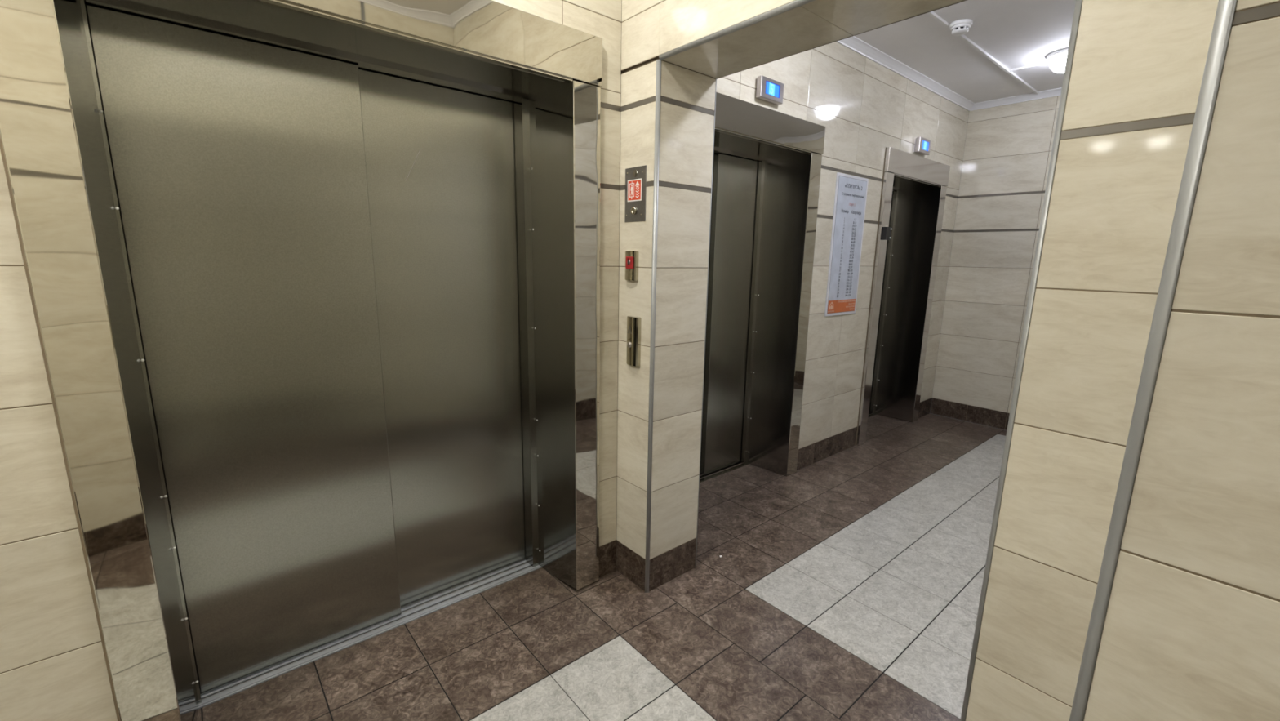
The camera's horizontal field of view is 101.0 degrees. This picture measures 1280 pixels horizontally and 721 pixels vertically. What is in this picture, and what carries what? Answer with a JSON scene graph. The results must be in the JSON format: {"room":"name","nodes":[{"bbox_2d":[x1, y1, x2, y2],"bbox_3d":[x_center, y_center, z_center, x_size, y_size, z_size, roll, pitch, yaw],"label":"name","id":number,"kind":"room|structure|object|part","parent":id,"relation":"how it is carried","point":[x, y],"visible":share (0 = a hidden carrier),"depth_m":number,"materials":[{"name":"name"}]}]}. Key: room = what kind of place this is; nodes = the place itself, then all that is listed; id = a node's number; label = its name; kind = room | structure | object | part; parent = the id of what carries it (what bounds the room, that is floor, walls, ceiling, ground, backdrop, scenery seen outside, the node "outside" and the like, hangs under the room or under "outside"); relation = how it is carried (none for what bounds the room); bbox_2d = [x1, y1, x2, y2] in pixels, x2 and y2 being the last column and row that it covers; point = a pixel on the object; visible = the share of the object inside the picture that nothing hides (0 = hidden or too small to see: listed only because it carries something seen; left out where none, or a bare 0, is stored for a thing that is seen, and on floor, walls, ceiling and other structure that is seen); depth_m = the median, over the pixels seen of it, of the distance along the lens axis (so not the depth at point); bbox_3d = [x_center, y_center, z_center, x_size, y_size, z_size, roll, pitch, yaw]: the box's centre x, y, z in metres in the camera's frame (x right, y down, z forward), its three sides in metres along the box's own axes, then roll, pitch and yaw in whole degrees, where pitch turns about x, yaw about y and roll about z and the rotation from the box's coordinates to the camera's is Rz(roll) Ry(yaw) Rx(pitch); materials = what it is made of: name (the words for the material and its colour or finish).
{"room":"elevator lobby","nodes":[
{"label":"elevator lobby","id":0,"kind":"room"},
{"bbox_2d":[0,0,621,720],"bbox_3d":[-2.822,0.033,-0.137,7.143,2.675,0.056,-8,15,-40],"label":"wall","id":1,"kind":"structure","parent":0,"point":[53,667],"depth_m":1.21,"materials":[{"name":"beige tile"}]},
{"bbox_2d":[0,0,602,720],"bbox_3d":[-0.846,-0.035,1.763,1.479,2.158,0.405,-8,15,-40],"label":"elevator door","id":2,"kind":"structure","parent":1,"relation":"in","point":[313,286],"depth_m":1.67,"materials":[{"name":"metal"}]},
{"bbox_3d":[-1.153,0.057,1.684,0.605,1.964,0.035,-8,15,-40],"label":"door panel","id":3,"kind":"part","parent":2,"relation":"part of","materials":[{"name":"metal"}]},
{"bbox_3d":[-0.939,1.000,2.051,1.230,0.012,0.105,-8,15,-40],"label":"sill","id":4,"kind":"part","parent":2,"relation":"part of","materials":[{"name":"metal"}]},
{"bbox_3d":[-0.724,-0.017,2.095,0.640,1.964,0.035,-8,15,-40],"label":"door panel","id":5,"kind":"part","parent":2,"relation":"part of","materials":[{"name":"metal"}]},
{"bbox_2d":[196,413,1006,720],"bbox_3d":[-0.574,1.360,0.413,10.970,0.060,3.710,-8,15,-40],"label":"floor","id":6,"kind":"structure","parent":0,"point":[846,585],"depth_m":2.03,"materials":[{"name":"brown tile"}]},
{"bbox_2d":[715,41,968,470],"bbox_3d":[1.376,-0.624,3.568,3.525,2.675,0.056,-8,15,-40],"label":"wall","id":7,"kind":"structure","parent":0,"point":[864,108],"depth_m":3.56,"materials":[{"name":"beige tile"}]},
{"bbox_2d":[755,75,783,104],"bbox_3d":[0.669,-1.392,2.723,0.192,0.100,0.042,-8,15,-40],"label":"indicator","id":8,"kind":"object","parent":7,"relation":"attached to","point":[768,90],"visible":1,"depth_m":2.70,"materials":[{"name":"grey metal"}]},
{"bbox_2d":[824,172,868,316],"bbox_3d":[1.369,-0.751,3.491,0.393,0.899,0.010,-8,15,-40],"label":"notice board","id":9,"kind":"object","parent":7,"relation":"attached to","point":[851,191],"visible":1,"depth_m":3.47,"materials":[{"name":"white paper"}]},
{"bbox_2d":[835,35,974,111],"bbox_3d":[1.435,-1.906,3.272,3.525,0.043,0.052,-8,15,-40],"label":"trim","id":10,"kind":"structure","parent":7,"relation":"attached to","point":[856,45],"depth_m":3.55,"materials":[{"name":"white plastic"}]},
{"bbox_2d":[914,136,931,155],"bbox_3d":[2.106,-1.595,3.931,0.192,0.104,0.042,-8,15,-40],"label":"indicator","id":11,"kind":"object","parent":7,"relation":"attached to","point":[922,145],"visible":1,"depth_m":3.89,"materials":[{"name":"grey metal"}]},
{"bbox_2d":[615,0,1218,720],"bbox_3d":[0.618,-0.237,1.544,0.302,2.675,2.100,-8,15,-40],"label":"wall partition","id":12,"kind":"structure","parent":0,"point":[1138,66],"depth_m":1.14,"materials":[{"name":"beige tile"}]},
{"bbox_2d":[624,250,638,280],"bbox_3d":[-0.038,-0.367,2.044,0.029,0.112,0.066,-8,15,-40],"label":"switch","id":13,"kind":"object","parent":12,"relation":"attached to","point":[631,273],"visible":1,"depth_m":2.03,"materials":[{"name":"silver metal"}]},
{"bbox_2d":[626,315,641,366],"bbox_3d":[-0.031,-0.076,2.086,0.030,0.194,0.070,-8,15,-40],"label":"panel","id":14,"kind":"object","parent":12,"relation":"attached to","point":[633,323],"visible":1,"depth_m":2.07,"materials":[{"name":"silver metal"}]},
{"bbox_2d":[624,164,646,222],"bbox_3d":[-0.021,-0.626,1.991,0.012,0.198,0.122,-8,15,-40],"label":"plate","id":15,"kind":"object","parent":12,"relation":"attached to","point":[635,177],"visible":1,"depth_m":1.99,"materials":[{"name":"metal"}]},
{"bbox_3d":[-0.031,-0.646,2.002,0.001,0.043,0.022,-8,15,-40],"label":"dark panel","id":16,"kind":"part","parent":15,"relation":"part of","materials":[{"name":"red plastic"}]},
{"bbox_2d":[632,169,637,177],"bbox_3d":[-0.018,-0.701,1.979,0.001,0.027,0.027,-8,15,-40],"label":"speaker grille","id":17,"kind":"object","parent":15,"relation":"attached to","point":[634,171],"depth_m":1.98,"materials":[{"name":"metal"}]},
{"bbox_2d":[644,59,661,592],"bbox_3d":[0.047,-0.032,2.032,0.012,2.062,0.012,-8,15,-40],"label":"trim","id":18,"kind":"structure","parent":12,"relation":"attached to","point":[658,86],"depth_m":2.00,"materials":[{"name":"metal"}]},
{"bbox_2d":[695,78,716,567],"bbox_3d":[0.273,-0.064,2.218,0.008,2.062,0.008,-8,15,-40],"label":"trim","id":19,"kind":"structure","parent":12,"relation":"attached to","point":[716,78],"depth_m":2.19,"materials":[{"name":"metal"}]},
{"bbox_2d":[658,0,815,60],"bbox_3d":[0.447,-0.954,1.392,0.012,0.012,1.166,-8,15,-40],"label":"trim","id":20,"kind":"structure","parent":12,"relation":"attached to","point":[797,3],"depth_m":1.57,"materials":[{"name":"metal"}]},
{"bbox_2d":[960,0,1082,720],"bbox_3d":[0.810,0.156,1.156,0.012,2.062,0.012,-8,15,-40],"label":"trim","id":21,"kind":"structure","parent":12,"relation":"attached to","point":[1078,3],"depth_m":1.11,"materials":[{"name":"metal"}]},
{"bbox_2d":[854,0,1075,102],"bbox_3d":[-0.369,-1.279,-0.297,10.970,0.050,3.230,-8,15,-40],"label":"ceiling","id":22,"kind":"structure","parent":0,"point":[1016,33],"depth_m":3.16,"materials":[{"name":"white paint"}]},
{"bbox_2d":[927,11,948,26],"bbox_3d":[1.056,-1.749,2.370,1.650,0.014,0.016,-8,15,-40],"label":"duct","id":23,"kind":"object","parent":22,"relation":"attached to","point":[932,14],"visible":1,"depth_m":2.81,"materials":[{"name":"white plastic"}]},
{"bbox_2d":[949,18,973,35],"bbox_3d":[1.759,-1.821,2.896,0.110,0.052,0.110,-8,15,-40],"label":"smoke detector","id":24,"kind":"object","parent":22,"relation":"attached to","point":[961,27],"visible":1,"depth_m":2.87,"materials":[{"name":"white plastic"}]},
{"bbox_2d":[958,35,1038,93],"bbox_3d":[2.404,-1.948,3.500,1.652,0.014,0.016,-8,15,-40],"label":"duct","id":25,"kind":"object","parent":22,"relation":"attached to","point":[963,37],"visible":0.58,"depth_m":3.41,"materials":[{"name":"white plastic"}]},
{"bbox_2d":[1009,61,1048,71],"bbox_3d":[2.598,-1.940,3.469,0.016,0.012,0.284,-8,15,-40],"label":"duct","id":26,"kind":"object","parent":22,"relation":"attached to","point":[1046,62],"visible":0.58,"depth_m":3.49,"materials":[{"name":"white plastic"}]},
{"bbox_2d":[1046,48,1067,73],"bbox_3d":[2.651,-1.853,3.283,0.208,0.107,0.208,-8,15,-40],"label":"ceiling lamp","id":27,"kind":"object","parent":22,"relation":"attached to","point":[1056,60],"visible":0.41,"depth_m":3.26,"materials":[{"name":"white plastic"}]},
{"bbox_2d":[929,95,1060,430],"bbox_3d":[3.438,-0.654,3.909,0.056,2.675,2.100,-8,15,-40],"label":"wall","id":28,"kind":"structure","parent":0,"point":[1008,148],"depth_m":4.42,"materials":[{"name":"beige tile"}]},
{"bbox_2d":[969,87,1062,111],"bbox_3d":[3.420,-1.938,3.619,0.052,0.043,2.100,-8,15,-40],"label":"trim","id":29,"kind":"structure","parent":28,"relation":"attached to","point":[1057,91],"depth_m":4.14,"materials":[{"name":"white plastic"}]},
{"bbox_2d":[1083,0,1279,720],"bbox_3d":[1.256,0.038,0.218,0.505,2.675,1.470,-8,15,-40],"label":"wall","id":30,"kind":"structure","parent":0,"point":[1191,630],"depth_m":0.57,"materials":[{"name":"beige tile"}]},
{"bbox_2d":[1069,0,1236,720],"bbox_3d":[0.596,-0.029,0.608,0.014,2.630,0.014,-8,15,-40],"label":"trim","id":31,"kind":"structure","parent":30,"relation":"attached to","point":[1225,11],"depth_m":0.60,"materials":[{"name":"metal"}]},
{"bbox_3d":[0.414,-0.222,3.059,5.010,2.150,0.564,-8,15,-40],"label":"wall","id":32,"kind":"structure","parent":0,"visible":0},
{"bbox_2d":[699,92,825,482],"bbox_3d":[0.506,-0.280,3.110,1.096,2.163,0.440,-8,15,-40],"label":"elevator door","id":33,"kind":"structure","parent":32,"relation":"in","point":[766,168],"depth_m":3.29,"materials":[{"name":"metal"}]},
{"bbox_3d":[0.245,-0.211,3.142,0.445,1.974,0.035,-8,15,-40],"label":"door panel","id":34,"kind":"part","parent":33,"relation":"part of","materials":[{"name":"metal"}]},
{"bbox_3d":[0.406,0.754,3.415,0.850,0.012,0.105,-8,15,-40],"label":"sill","id":35,"kind":"part","parent":33,"relation":"part of","materials":[{"name":"metal"}]},
{"bbox_3d":[0.575,-0.250,3.368,0.395,1.974,0.035,-8,15,-40],"label":"door panel","id":36,"kind":"part","parent":33,"relation":"part of","materials":[{"name":"metal"}]},
{"bbox_2d":[855,146,950,445],"bbox_3d":[1.943,-0.494,4.324,1.068,2.163,0.465,-8,15,-40],"label":"elevator door","id":37,"kind":"structure","parent":32,"relation":"in","point":[905,264],"depth_m":4.47,"materials":[{"name":"metal"}]},
{"bbox_3d":[1.991,-0.462,4.581,0.408,1.970,0.035,-8,15,-40],"label":"door panel","id":38,"kind":"part","parent":37,"relation":"part of","materials":[{"name":"metal"}]},
{"bbox_2d":[881,226,892,239],"bbox_3d":[1.755,-0.901,3.744,0.072,0.088,0.036,-8,15,-40],"label":"wall box","id":39,"kind":"object","parent":37,"relation":"attached to","point":[886,230],"visible":1,"depth_m":3.73,"materials":[{"name":"black plastic"}]}
]}

